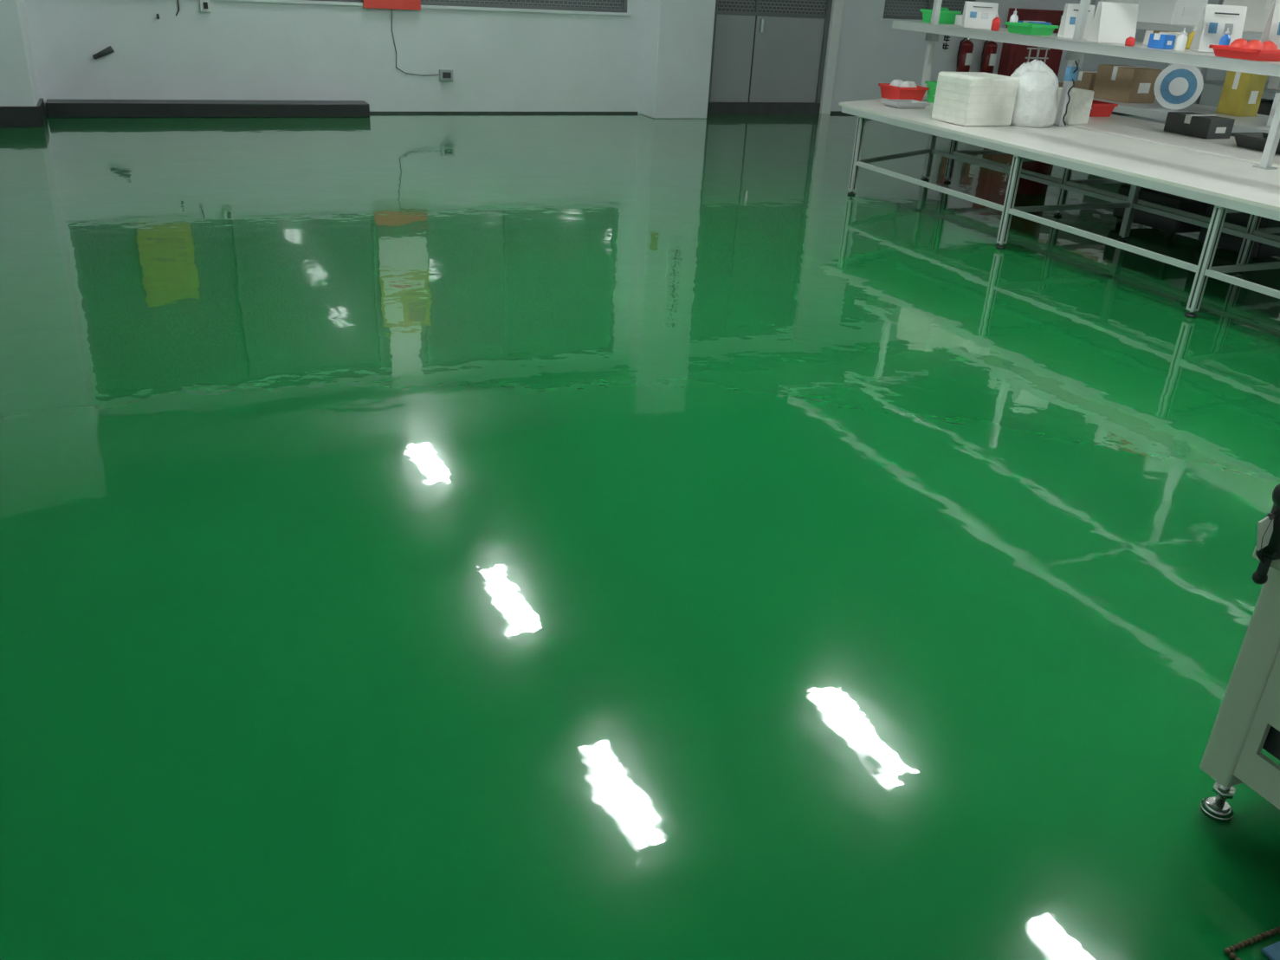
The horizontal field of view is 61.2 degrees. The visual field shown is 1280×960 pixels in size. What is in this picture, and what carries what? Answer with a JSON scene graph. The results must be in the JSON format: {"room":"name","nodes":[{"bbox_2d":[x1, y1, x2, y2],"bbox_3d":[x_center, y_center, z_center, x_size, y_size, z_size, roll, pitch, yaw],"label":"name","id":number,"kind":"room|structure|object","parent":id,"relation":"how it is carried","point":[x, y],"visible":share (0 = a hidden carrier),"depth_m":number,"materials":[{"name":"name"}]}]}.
{"room":"laboratory","nodes":[
{"label":"laboratory","id":0,"kind":"room"},
{"bbox_2d":[0,0,41,106],"bbox_3d":[-6.231,-5.026,9.159,1.460,3.800,0.880,-8,28,-22],"label":"wall pillar","id":1,"kind":"structure","parent":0,"point":[19,80],"depth_m":9.65,"materials":[{"name":"white paint"}]},
{"bbox_2d":[25,0,1168,113],"bbox_3d":[0.348,-6.206,12.426,16.300,3.800,0.200,-8,28,-22],"label":"wall","id":2,"kind":"structure","parent":0,"point":[499,61],"depth_m":11.67,"materials":[{"name":"white paint"}]},
{"bbox_2d":[92,45,114,58],"bbox_3d":[-5.237,-4.170,10.565,0.198,0.128,0.082,-8,28,-22],"label":"wall hook","id":3,"kind":"object","parent":2,"relation":"attached to","point":[109,49],"visible":1,"depth_m":10.54,"materials":[{"name":"black metal"}]},
{"bbox_2d":[156,0,211,19],"bbox_3d":[-4.509,-4.666,10.692,0.512,0.230,0.057,-8,28,-22],"label":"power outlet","id":4,"kind":"object","parent":2,"relation":"attached to","point":[205,6],"visible":1,"depth_m":10.74,"materials":[{"name":"white plastic"}]},
{"bbox_2d":[0,98,637,127],"bbox_3d":[-3.415,-3.796,11.130,7.800,0.180,0.920,-8,28,-22],"label":"baseboard","id":5,"kind":"structure","parent":2,"relation":"attached to","point":[55,108],"depth_m":10.87,"materials":[{"name":"grey paint"}]},
{"bbox_2d":[362,0,420,10],"bbox_3d":[-2.557,-5.896,10.983,0.600,2.060,0.032,-8,28,-22],"label":"notice board","id":6,"kind":"object","parent":2,"relation":"attached to","point":[392,4],"visible":1,"depth_m":11.40,"materials":[{"name":"red"}]},
{"bbox_2d":[391,9,453,81],"bbox_3d":[-2.353,-4.707,11.714,0.655,0.730,0.056,-8,28,-22],"label":"wall outlet","id":7,"kind":"object","parent":2,"relation":"attached to","point":[444,74],"visible":1,"depth_m":11.90,"materials":[{"name":"plastic"}]},
{"bbox_2d":[218,0,630,15],"bbox_3d":[-2.905,-5.843,10.945,6.160,1.920,0.130,-8,28,-22],"label":"window","id":8,"kind":"structure","parent":2,"relation":"in","point":[591,7],"depth_m":12.02,"materials":[{"name":"clear glass"}]},
{"bbox_2d":[707,0,832,113],"bbox_3d":[1.623,-5.978,13.089,1.640,2.950,0.120,-8,28,-22],"label":"door","id":9,"kind":"structure","parent":2,"relation":"in","point":[768,56],"depth_m":13.43,"materials":[{"name":"grey metal"}]},
{"bbox_2d":[819,0,844,114],"bbox_3d":[2.468,-6.108,13.350,0.140,3.050,0.060,-8,28,-22],"label":"trim","id":10,"kind":"structure","parent":2,"relation":"attached to","point":[837,5],"depth_m":13.68,"materials":[{"name":"white plastic"}]},
{"bbox_2d":[881,0,976,21],"bbox_3d":[3.791,-6.763,13.742,1.490,1.770,0.130,-8,28,-22],"label":"window","id":11,"kind":"structure","parent":2,"relation":"in","point":[908,10],"depth_m":13.99,"materials":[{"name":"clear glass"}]},
{"bbox_2d":[942,35,950,49],"bbox_3d":[4.056,-5.877,14.271,0.090,0.385,0.010,-8,28,-22],"label":"wall switch","id":12,"kind":"object","parent":2,"relation":"attached to","point":[945,36],"depth_m":14.31,"materials":[{"name":"black plastic"}]},
{"bbox_2d":[956,38,973,71],"bbox_3d":[4.314,-5.660,14.365,0.216,0.520,0.204,14,28,21],"label":"fire extinguisher","id":13,"kind":"object","parent":2,"relation":"attached to","point":[965,53],"visible":0.89,"depth_m":14.30,"materials":[{"name":"red paint"}]},
{"bbox_2d":[830,110,1121,113],"bbox_3d":[5.099,-5.140,15.150,5.800,0.030,0.015,-8,28,-22],"label":"baseboard","id":14,"kind":"structure","parent":2,"relation":"attached to","point":[831,112],"depth_m":14.10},
{"bbox_2d":[979,40,997,73],"bbox_3d":[4.680,-5.711,14.517,0.216,0.520,0.204,14,28,21],"label":"fire extinguisher","id":15,"kind":"object","parent":2,"relation":"attached to","point":[989,49],"visible":0.84,"depth_m":14.46,"materials":[{"name":"red paint"}]},
{"bbox_2d":[997,7,1063,77],"bbox_3d":[5.368,-5.875,14.781,0.900,1.000,0.218,-8,28,-22],"label":"cabinet","id":16,"kind":"object","parent":2,"relation":"attached to","point":[1012,55],"visible":0.51,"depth_m":14.64,"materials":[{"name":"red metal"}]},
{"bbox_2d":[0,113,1279,959],"bbox_3d":[3.374,-1.193,6.846,16.700,0.100,15.900,-8,28,-22],"label":"floor","id":17,"kind":"structure","parent":0,"point":[423,536],"depth_m":3.37,"materials":[{"name":"green paint"}]},
{"bbox_2d":[1016,161,1053,194],"bbox_3d":[3.439,-2.774,9.438,0.360,0.520,0.360,-8,28,-22],"label":"bin","id":18,"kind":"object","parent":17,"relation":"on","point":[1025,186],"visible":0.2,"depth_m":9.38,"materials":[{"name":"paint"}]},
{"bbox_2d":[839,0,1279,317],"bbox_3d":[3.681,-2.191,6.532,1.760,2.000,7.770,-8,28,-22],"label":"workbench","id":19,"kind":"object","parent":17,"relation":"on","point":[1231,185],"visible":0.94,"depth_m":7.21,"materials":[{"name":"silver metal"}]},
{"bbox_2d":[878,78,929,101],"bbox_3d":[2.273,-3.372,9.361,0.300,0.159,0.320,-8,28,-22],"label":"basket","id":20,"kind":"object","parent":19,"relation":"on","point":[897,89],"visible":0.99,"depth_m":9.28,"materials":[{"name":"red plastic"}]},
{"bbox_2d":[880,99,930,108],"bbox_3d":[2.167,-3.071,8.851,0.320,0.045,0.240,-8,28,-22],"label":"tray","id":21,"kind":"object","parent":19,"relation":"on","point":[894,103],"visible":1,"depth_m":8.80,"materials":[{"name":"white plastic"}]},
{"bbox_2d":[924,80,937,103],"bbox_3d":[2.611,-3.305,9.254,0.240,0.165,0.280,-8,28,-22],"label":"basket","id":22,"kind":"object","parent":19,"relation":"on","point":[932,85],"visible":0.22,"depth_m":9.27,"materials":[{"name":"green plastic"}]},
{"bbox_2d":[919,7,961,24],"bbox_3d":[2.659,-4.119,9.598,0.280,0.129,0.220,-11,29,-27],"label":"basket","id":23,"kind":"object","parent":19,"relation":"on","point":[947,16],"visible":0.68,"depth_m":9.54,"materials":[{"name":"green plastic"}]},
{"bbox_2d":[954,14,962,25],"bbox_3d":[2.897,-3.991,9.410,0.208,0.084,0.253,-8,28,-22],"label":"carton","id":24,"kind":"object","parent":19,"relation":"on","point":[958,17],"visible":0.15,"depth_m":9.44,"materials":[{"name":"white cardboard"}]},
{"bbox_2d":[930,71,1019,126],"bbox_3d":[2.489,-2.834,8.052,0.446,0.340,0.406,-8,28,-22],"label":"foam block","id":25,"kind":"object","parent":19,"relation":"on","point":[965,99],"visible":1,"depth_m":7.91,"materials":[{"name":"white plastic"}]},
{"bbox_2d":[959,0,998,29],"bbox_3d":[2.828,-3.868,9.013,0.260,0.198,0.180,5,26,3],"label":"sign stand","id":26,"kind":"object","parent":19,"relation":"on","point":[976,15],"visible":0.88,"depth_m":8.96,"materials":[{"name":"white plastic"}]},
{"bbox_2d":[990,12,1000,31],"bbox_3d":[2.882,-3.705,8.755,0.064,0.132,0.064,-8,28,-22],"label":"squeeze bottle","id":27,"kind":"object","parent":19,"relation":"on","point":[996,22],"visible":1,"depth_m":8.74,"materials":[{"name":"red plastic"}]},
{"bbox_2d":[1009,7,1018,22],"bbox_3d":[3.033,-3.732,8.778,0.064,0.176,0.064,-8,28,-22],"label":"squeeze bottle","id":28,"kind":"object","parent":19,"relation":"on","point":[1014,17],"visible":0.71,"depth_m":8.75,"materials":[{"name":"white plastic"}]},
{"bbox_2d":[1004,21,1058,35],"bbox_3d":[3.066,-3.540,8.500,0.260,0.075,0.320,-8,28,-22],"label":"basket","id":29,"kind":"object","parent":19,"relation":"on","point":[1018,28],"visible":1,"depth_m":8.41,"materials":[{"name":"green plastic"}]},
{"bbox_2d":[1010,59,1058,128],"bbox_3d":[2.932,-2.899,8.101,0.410,0.461,0.412,-8,28,-22],"label":"bundle","id":30,"kind":"object","parent":19,"relation":"on","point":[1036,102],"visible":0.91,"depth_m":7.97,"materials":[{"name":"white plastic"}]},
{"bbox_2d":[1017,20,1051,25],"bbox_3d":[3.222,-3.707,8.857,0.188,0.084,0.203,-8,28,-22],"label":"carton","id":31,"kind":"object","parent":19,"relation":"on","point":[1031,22],"visible":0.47,"depth_m":8.79,"materials":[{"name":"blue cardboard"}]},
{"bbox_2d":[1062,60,1079,125],"bbox_3d":[3.190,-2.878,8.059,0.080,0.458,0.071,-8,28,-22],"label":"power cable","id":32,"kind":"object","parent":19,"relation":"on","point":[1071,73],"visible":1,"depth_m":8.00,"materials":[{"name":"grey paint"}]},
{"bbox_2d":[1057,3,1095,38],"bbox_3d":[3.320,-3.484,8.225,0.200,0.237,0.182,5,26,3],"label":"sign stand","id":33,"kind":"object","parent":19,"relation":"on","point":[1070,12],"visible":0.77,"depth_m":8.17,"materials":[{"name":"white plastic"}]},
{"bbox_2d":[1086,1,1138,44],"bbox_3d":[3.416,-3.289,7.796,0.270,0.267,0.189,1,26,-4],"label":"carton","id":34,"kind":"object","parent":19,"relation":"on","point":[1113,22],"visible":0.88,"depth_m":7.74,"materials":[{"name":"white cardboard"}]},
{"bbox_2d":[1124,33,1135,46],"bbox_3d":[3.431,-3.075,7.570,0.064,0.077,0.064,-8,28,-22],"label":"squeeze bottle","id":35,"kind":"object","parent":19,"relation":"on","point":[1130,41],"visible":1,"depth_m":7.55,"materials":[{"name":"red plastic"}]},
{"bbox_2d":[1147,32,1176,49],"bbox_3d":[3.611,-3.036,7.492,0.108,0.094,0.143,-8,28,-22],"label":"carton","id":36,"kind":"object","parent":19,"relation":"on","point":[1156,40],"visible":1,"depth_m":7.45,"materials":[{"name":"blue cardboard"}]},
{"bbox_2d":[1143,30,1188,47],"bbox_3d":[3.760,-3.156,7.748,0.208,0.104,0.203,-8,28,-22],"label":"carton","id":37,"kind":"object","parent":19,"relation":"on","point":[1147,33],"visible":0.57,"depth_m":7.71,"materials":[{"name":"cardboard"}]},
{"bbox_2d":[1174,28,1187,51],"bbox_3d":[3.639,-2.954,7.267,0.064,0.143,0.064,-8,28,-22],"label":"squeeze bottle","id":38,"kind":"object","parent":19,"relation":"on","point":[1181,41],"visible":1,"depth_m":7.25,"materials":[{"name":"white plastic"}]},
{"bbox_2d":[1185,25,1195,49],"bbox_3d":[3.877,-3.101,7.590,0.064,0.154,0.064,-8,28,-22],"label":"squeeze bottle","id":39,"kind":"object","parent":19,"relation":"on","point":[1191,35],"visible":0.56,"depth_m":7.58,"materials":[{"name":"yellow plastic"}]},
{"bbox_2d":[1189,3,1247,52],"bbox_3d":[3.926,-3.054,7.332,0.260,0.296,0.196,6,26,6],"label":"sign stand","id":40,"kind":"object","parent":19,"relation":"on","point":[1214,20],"visible":0.83,"depth_m":7.27,"materials":[{"name":"white plastic"}]},
{"bbox_2d":[1218,27,1230,45],"bbox_3d":[3.856,-2.891,7.136,0.064,0.165,0.064,-8,28,-22],"label":"squeeze bottle","id":41,"kind":"object","parent":19,"relation":"on","point":[1225,40],"visible":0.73,"depth_m":7.11,"materials":[{"name":"blue plastic"}]},
{"bbox_2d":[1208,38,1279,61],"bbox_3d":[3.863,-2.719,6.860,0.280,0.137,0.380,-8,28,-22],"label":"basket","id":42,"kind":"object","parent":19,"relation":"on","point":[1238,48],"visible":0.91,"depth_m":6.77,"materials":[{"name":"red plastic"}]},
{"bbox_2d":[1260,0,1279,49],"bbox_3d":[4.163,-2.878,6.926,0.280,0.355,0.211,7,26,8],"label":"sign stand","id":43,"kind":"object","parent":19,"relation":"on","point":[1271,30],"visible":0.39,"depth_m":6.89,"materials":[{"name":"white paper"}]},
{"bbox_2d":[943,114,1279,271],"bbox_3d":[4.521,-1.708,7.144,1.040,0.690,7.100,-8,28,-22],"label":"workbench","id":44,"kind":"object","parent":17,"relation":"on","point":[1151,132],"visible":0.38,"depth_m":8.01,"materials":[{"name":"silver metal"}]},
{"bbox_2d":[1058,81,1063,87],"bbox_3d":[3.551,-3.383,9.487,0.258,0.204,0.353,-8,28,-22],"label":"cardboard box","id":45,"kind":"object","parent":44,"relation":"on","point":[1060,84],"visible":0.06,"depth_m":9.31,"materials":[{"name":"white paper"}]},
{"bbox_2d":[1054,87,1094,124],"bbox_3d":[3.346,-2.905,8.409,0.204,0.250,0.244,-8,28,-22],"label":"foam block","id":46,"kind":"object","parent":44,"relation":"on","point":[1079,106],"visible":0.66,"depth_m":8.31,"materials":[{"name":"white plastic"}]},
{"bbox_2d":[1089,99,1118,116],"bbox_3d":[3.767,-3.111,9.060,0.270,0.105,0.320,-8,28,-22],"label":"basket","id":47,"kind":"object","parent":44,"relation":"on","point":[1099,108],"visible":0.48,"depth_m":8.95,"materials":[{"name":"red plastic"}]},
{"bbox_2d":[1163,111,1234,138],"bbox_3d":[4.207,-2.672,8.150,0.258,0.144,0.403,-8,28,-22],"label":"carton","id":48,"kind":"object","parent":44,"relation":"on","point":[1197,125],"visible":1,"depth_m":8.04,"materials":[{"name":"black cardboard"}]},
{"bbox_2d":[1230,132,1279,154],"bbox_3d":[4.438,-2.349,7.573,0.320,0.085,0.470,-8,28,-22],"label":"tray","id":49,"kind":"object","parent":44,"relation":"on","point":[1251,140],"visible":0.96,"depth_m":7.61,"materials":[{"name":"black plastic"}]},
{"bbox_2d":[1112,184,1207,239],"bbox_3d":[4.037,-2.148,8.213,0.500,0.510,0.600,-8,28,-22],"label":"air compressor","id":50,"kind":"object","parent":17,"relation":"on","point":[1172,226],"visible":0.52,"depth_m":8.03,"materials":[{"name":"metal"}]},
{"bbox_2d":[1060,0,1270,133],"bbox_3d":[5.557,-3.146,8.814,1.100,1.950,6.200,-8,28,-22],"label":"workbench","id":51,"kind":"object","parent":17,"relation":"on","point":[1258,123],"visible":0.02,"depth_m":9.74,"materials":[{"name":"silver metal"}]},
{"bbox_2d":[1072,70,1097,90],"bbox_3d":[4.526,-3.991,10.876,0.308,0.204,0.303,-8,28,-22],"label":"cardboard box","id":52,"kind":"object","parent":51,"relation":"on","point":[1085,80],"visible":0.34,"depth_m":10.75,"materials":[{"name":"brown cardboard"}]},
{"bbox_2d":[1092,64,1161,103],"bbox_3d":[4.657,-3.795,10.367,0.358,0.304,0.453,-8,28,-22],"label":"cardboard box","id":53,"kind":"object","parent":51,"relation":"on","point":[1121,83],"visible":0.91,"depth_m":10.23,"materials":[{"name":"brown cardboard"}]},
{"bbox_2d":[1100,0,1208,25],"bbox_3d":[4.835,-4.466,10.236,0.408,0.254,0.903,-8,28,-22],"label":"carton","id":54,"kind":"object","parent":51,"relation":"on","point":[1173,12],"visible":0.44,"depth_m":9.90,"materials":[{"name":"white cardboard"}]},
{"bbox_2d":[1153,64,1203,109],"bbox_3d":[4.872,-3.563,9.796,0.400,0.400,0.120,13,27,19],"label":"tape roll","id":55,"kind":"object","parent":51,"relation":"on","point":[1177,87],"visible":0.94,"depth_m":9.75,"materials":[{"name":"white plastic"}]},
{"bbox_2d":[1215,71,1267,116],"bbox_3d":[5.377,-3.453,9.669,0.228,0.364,0.253,-8,28,-22],"label":"carton","id":56,"kind":"object","parent":51,"relation":"on","point":[1242,93],"visible":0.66,"depth_m":9.60,"materials":[{"name":"yellow cardboard"}]},
{"bbox_2d":[1222,0,1273,32],"bbox_3d":[5.394,-3.908,9.080,0.408,0.304,0.903,-8,28,-22],"label":"carton","id":57,"kind":"object","parent":51,"relation":"on","point":[1257,12],"visible":0.6,"depth_m":9.10,"materials":[{"name":"white cardboard"}]},
{"bbox_2d":[1267,92,1279,125],"bbox_3d":[5.550,-3.009,8.878,0.458,0.264,0.503,-8,28,-22],"label":"carton","id":58,"kind":"object","parent":51,"relation":"on","point":[1277,94],"visible":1,"depth_m":8.98,"materials":[{"name":"white cardboard"}]},
{"bbox_2d":[1193,0,1279,103],"bbox_3d":[7.633,-4.181,11.287,1.650,1.900,2.850,-8,28,-22],"label":"storage rack","id":59,"kind":"object","parent":17,"relation":"on","point":[1204,70],"visible":0.02,"depth_m":12.12,"materials":[{"name":"metal"}]},
{"bbox_2d":[1230,98,1273,135],"bbox_3d":[6.821,-3.993,12.055,0.508,0.454,0.503,-8,28,-22],"label":"carton","id":60,"kind":"object","parent":59,"relation":"in","point":[1264,108],"visible":0.09,"depth_m":11.72,"materials":[{"name":"black cardboard"}]},
{"bbox_2d":[1267,76,1279,90],"bbox_3d":[7.089,-4.240,11.326,0.508,0.354,0.703,-8,28,-22],"label":"carton","id":61,"kind":"object","parent":59,"relation":"in","point":[1273,83],"visible":0.46,"depth_m":11.51,"materials":[{"name":"white cardboard"}]},
{"bbox_2d":[1197,203,1279,260],"bbox_3d":[4.351,-1.835,7.668,0.460,0.450,0.500,-8,28,-22],"label":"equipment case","id":62,"kind":"object","parent":17,"relation":"on","point":[1229,242],"visible":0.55,"depth_m":7.54,"materials":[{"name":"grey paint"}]},
{"bbox_2d":[1199,545,1279,821],"bbox_3d":[1.820,0.589,2.053,0.855,0.660,1.050,-8,28,-22],"label":"machine","id":63,"kind":"object","parent":17,"relation":"on","point":[1247,721],"visible":0.98,"depth_m":2.27,"materials":[{"name":"silver metal"}]},
{"bbox_2d":[1252,483,1279,584],"bbox_3d":[1.282,0.065,2.113,0.180,0.301,0.060,-8,28,-22],"label":"tool","id":64,"kind":"object","parent":63,"relation":"on","point":[1265,555],"visible":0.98,"depth_m":2.11,"materials":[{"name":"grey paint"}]},
{"bbox_2d":[1256,512,1274,550],"bbox_3d":[1.208,0.100,2.092,0.058,0.080,0.008,-8,28,-22],"label":"paper tag","id":65,"kind":"object","parent":64,"relation":"attached to","point":[1263,523],"visible":1,"depth_m":2.09,"materials":[{"name":"white paper"}]},
{"bbox_2d":[1223,924,1279,959],"bbox_3d":[1.759,1.062,1.810,0.935,0.012,1.078,-8,28,-22],"label":"hose","id":66,"kind":"object","parent":17,"relation":"on","point":[1272,952],"visible":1,"depth_m":2.08,"materials":[{"name":"grey rubber"}]},
{"bbox_2d":[639,0,715,118],"bbox_3d":[0.494,-6.076,12.172,0.700,3.800,0.440,-8,28,-22],"label":"column","id":67,"kind":"structure","parent":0,"point":[677,38],"depth_m":12.53,"materials":[{"name":"white paint"}]},
{"bbox_2d":[1167,0,1275,107],"bbox_3d":[11.031,-4.013,9.146,0.200,3.800,15.500,-8,28,-22],"label":"wall","id":68,"kind":"structure","parent":0,"point":[1211,93],"depth_m":15.33,"materials":[{"name":"white paint"}]}
]}

